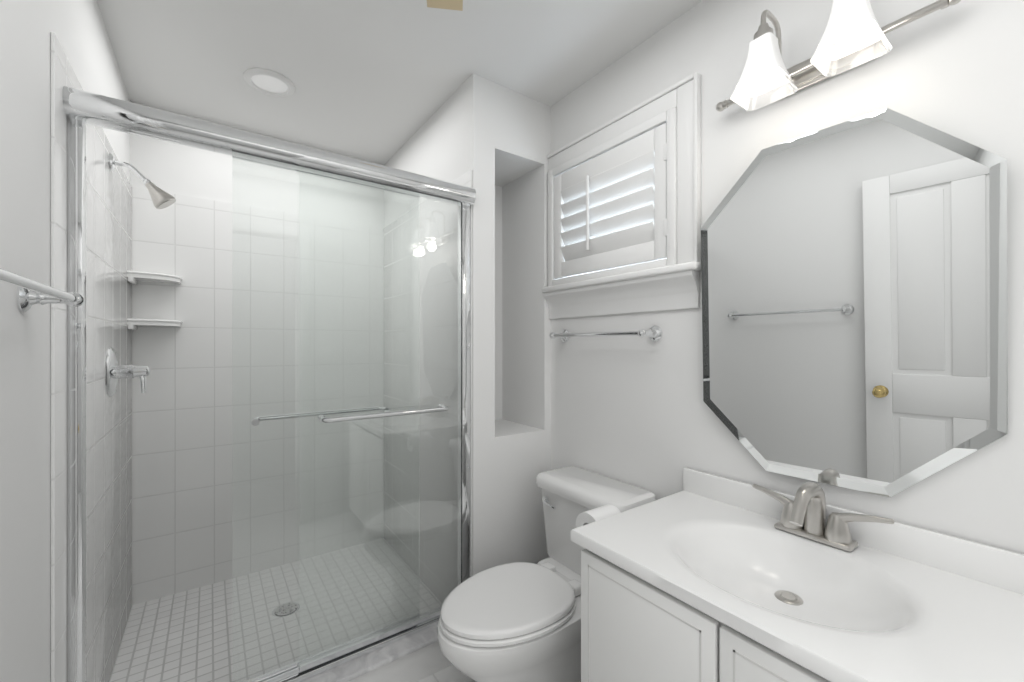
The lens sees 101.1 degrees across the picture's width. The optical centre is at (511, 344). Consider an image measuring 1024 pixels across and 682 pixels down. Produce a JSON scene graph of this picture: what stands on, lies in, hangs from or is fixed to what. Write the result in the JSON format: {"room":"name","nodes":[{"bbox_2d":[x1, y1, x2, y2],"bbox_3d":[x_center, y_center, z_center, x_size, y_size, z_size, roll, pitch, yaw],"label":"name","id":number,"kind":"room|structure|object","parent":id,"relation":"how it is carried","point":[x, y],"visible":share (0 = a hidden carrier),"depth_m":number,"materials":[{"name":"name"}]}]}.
{"room":"bathroom","nodes":[
{"label":"bathroom","id":0,"kind":"room"},
{"bbox_2d":[0,0,129,681],"bbox_3d":[-0.684,0.060,0.335,0.100,2.440,4.240,0,0,-36],"label":"wall","id":1,"kind":"structure","parent":0,"point":[26,26],"depth_m":0.89,"materials":[{"name":"white paint"}]},
{"bbox_2d":[0,268,84,311],"bbox_3d":[-0.783,-0.097,0.638,0.091,0.060,0.660,0,0,-36],"label":"towel rail","id":2,"kind":"object","parent":1,"relation":"attached to","point":[30,292],"visible":1,"depth_m":0.83,"materials":[{"name":"silver metal"}]},
{"bbox_2d":[50,32,131,681],"bbox_3d":[-1.458,0.265,1.508,0.008,2.030,1.230,0,0,-36],"label":"wall tile","id":3,"kind":"structure","parent":1,"relation":"attached to","point":[108,193],"depth_m":1.38,"materials":[{"name":"white tile"}]},
{"bbox_2d":[105,347,150,396],"bbox_3d":[-1.451,0.102,1.605,0.115,0.186,0.186,0,0,-36],"label":"shower valve","id":4,"kind":"object","parent":1,"relation":"attached to","point":[113,371],"visible":1,"depth_m":1.57,"materials":[{"name":"silver metal"}]},
{"bbox_2d":[109,153,175,208],"bbox_3d":[-1.420,-0.623,1.627,0.192,0.180,0.078,0,0,-36],"label":"shower head","id":5,"kind":"object","parent":1,"relation":"attached to","point":[161,199],"depth_m":1.63,"materials":[{"name":"silver metal"}]},
{"bbox_2d":[127,270,182,284],"bbox_3d":[-1.688,-0.310,2.001,0.191,0.050,0.146,0,0,-36],"label":"corner shelf","id":6,"kind":"object","parent":1,"relation":"attached to","point":[133,277],"visible":1,"depth_m":1.96,"materials":[{"name":"white ceramic"}]},
{"bbox_2d":[127,318,182,329],"bbox_3d":[-1.688,-0.095,2.001,0.191,0.050,0.146,0,0,-36],"label":"corner shelf","id":7,"kind":"object","parent":1,"relation":"attached to","point":[132,324],"visible":1,"depth_m":1.95,"materials":[{"name":"white ceramic"}]},
{"bbox_2d":[130,101,383,227],"bbox_3d":[-1.391,0.060,2.374,1.324,2.440,0.100,0,0,-36],"label":"wall","id":8,"kind":"structure","parent":0,"point":[174,168],"depth_m":2.28,"materials":[{"name":"white paint"}]},
{"bbox_2d":[132,187,383,604],"bbox_3d":[-1.319,0.245,2.359,1.208,1.990,0.008,0,0,-36],"label":"wall tile","id":9,"kind":"structure","parent":8,"relation":"attached to","point":[215,493],"depth_m":2.28,"materials":[{"name":"white tile"}]},
{"bbox_2d":[109,538,441,681],"bbox_3d":[-1.019,1.260,1.940,1.208,0.040,1.022,0,0,-36],"label":"floor","id":10,"kind":"structure","parent":0,"point":[227,630],"depth_m":1.92,"materials":[{"name":"tile"}]},
{"bbox_2d":[272,602,298,617],"bbox_3d":[-1.057,1.239,1.973,0.116,0.003,0.116,0,0,-36],"label":"floor drain","id":11,"kind":"object","parent":10,"relation":"on","point":[289,608],"visible":0.93,"depth_m":1.97,"materials":[{"name":"silver metal"}]},
{"bbox_2d":[97,0,702,164],"bbox_3d":[0.044,-1.210,0.856,1.890,0.100,4.240,0,0,-36],"label":"ceiling","id":12,"kind":"structure","parent":0,"point":[366,76],"depth_m":1.67,"materials":[{"name":"white paint"}]},
{"bbox_2d":[243,68,294,96],"bbox_3d":[-1.071,-1.154,1.865,0.200,0.012,0.200,0,0,-36],"label":"recessed light","id":13,"kind":"object","parent":12,"relation":"in","point":[266,81],"depth_m":1.85,"materials":[{"name":"white plastic"}]},
{"bbox_2d":[427,0,462,10],"bbox_3d":[-0.226,-1.158,1.413,0.144,0.003,0.127,0,0,-36],"label":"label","id":14,"kind":"object","parent":12,"relation":"attached to","point":[442,4],"depth_m":1.43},
{"bbox_2d":[418,665,474,681],"bbox_3d":[0.044,1.330,0.856,1.890,0.100,4.240,0,0,-36],"label":"floor","id":15,"kind":"structure","parent":0,"point":[449,674],"depth_m":1.62,"materials":[{"name":"tile"}]},
{"bbox_2d":[62,86,475,681],"bbox_3d":[-0.681,0.235,1.468,1.208,1.800,0.159,0,0,-36],"label":"shower door","id":16,"kind":"structure","parent":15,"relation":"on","point":[81,107],"depth_m":1.36,"materials":[{"name":"silver metal"}]},
{"bbox_2d":[265,606,452,681],"bbox_3d":[-0.678,1.208,1.464,1.224,0.145,0.170,0,0,-36],"label":"sill","id":17,"kind":"structure","parent":15,"relation":"on","point":[418,656],"depth_m":1.56,"materials":[{"name":"white stone"}]},
{"bbox_2d":[437,466,655,681],"bbox_3d":[0.094,0.913,1.512,0.768,0.734,0.474,0,0,-36],"label":"toilet","id":18,"kind":"object","parent":15,"relation":"on","point":[516,621],"visible":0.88,"depth_m":1.41,"materials":[{"name":"white ceramic"}]},
{"bbox_2d":[571,468,1023,681],"bbox_3d":[0.616,0.817,0.974,0.547,0.926,0.806,0,0,-36],"label":"vanity","id":19,"kind":"object","parent":15,"relation":"on","point":[718,578],"visible":1,"depth_m":0.94,"materials":[{"name":"white paint"}]},
{"bbox_2d":[576,504,620,527],"bbox_3d":[0.289,0.552,1.300,0.164,0.100,0.102,0,0,-36],"label":"toilet paper roll","id":20,"kind":"object","parent":19,"relation":"attached to","point":[605,511],"visible":0.2,"depth_m":1.27,"materials":[{"name":"white paper"}]},
{"bbox_2d":[384,73,550,603],"bbox_3d":[-0.346,0.060,2.427,0.436,2.440,1.230,0,0,-36],"label":"wall","id":21,"kind":"structure","parent":0,"point":[500,133],"depth_m":1.99,"materials":[{"name":"white paint"}]},
{"bbox_2d":[384,169,471,602],"bbox_3d":[-0.499,0.245,2.259,0.008,1.990,1.126,0,0,-36],"label":"wall tile","id":22,"kind":"structure","parent":21,"relation":"attached to","point":[438,219],"depth_m":2.18,"materials":[{"name":"white tile"}]},
{"bbox_2d":[551,0,1023,553],"bbox_3d":[0.617,0.060,1.567,0.130,2.440,2.370,0,0,-36],"label":"wall","id":23,"kind":"structure","parent":0,"point":[632,410],"depth_m":1.29,"materials":[{"name":"white paint"}]},
{"bbox_2d":[549,325,661,341],"bbox_3d":[0.354,-0.042,1.745,0.091,0.060,0.551,0,0,-36],"label":"towel bar","id":24,"kind":"object","parent":23,"relation":"attached to","point":[654,333],"visible":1,"depth_m":1.61,"materials":[{"name":"silver metal"}]},
{"bbox_2d":[542,72,700,318],"bbox_3d":[0.394,-0.520,1.714,0.062,0.790,0.788,0,0,-36],"label":"window","id":25,"kind":"structure","parent":23,"relation":"in","point":[672,287],"depth_m":1.52,"materials":[{"name":"white wood"}]},
{"bbox_2d":[548,107,676,285],"bbox_3d":[0.380,-0.555,1.757,0.058,0.558,0.683,0,0,-36],"label":"window shutter","id":26,"kind":"object","parent":25,"relation":"attached to","point":[612,206],"depth_m":1.69,"materials":[{"name":"white wood"}]},
{"bbox_2d":[716,0,960,111],"bbox_3d":[0.759,-0.794,1.085,0.200,0.234,0.542,0,0,-36],"label":"light","id":27,"kind":"object","parent":23,"relation":"attached to","point":[852,37],"visible":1,"depth_m":1.05,"materials":[{"name":"white glass"}]},
{"bbox_2d":[701,108,1007,496],"bbox_3d":[0.817,-0.097,1.118,0.035,0.933,0.644,0,0,-38],"label":"octagonal mirror","id":28,"kind":"object","parent":23,"relation":"attached to","point":[854,274],"visible":1,"depth_m":1.05,"materials":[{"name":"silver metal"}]}
]}

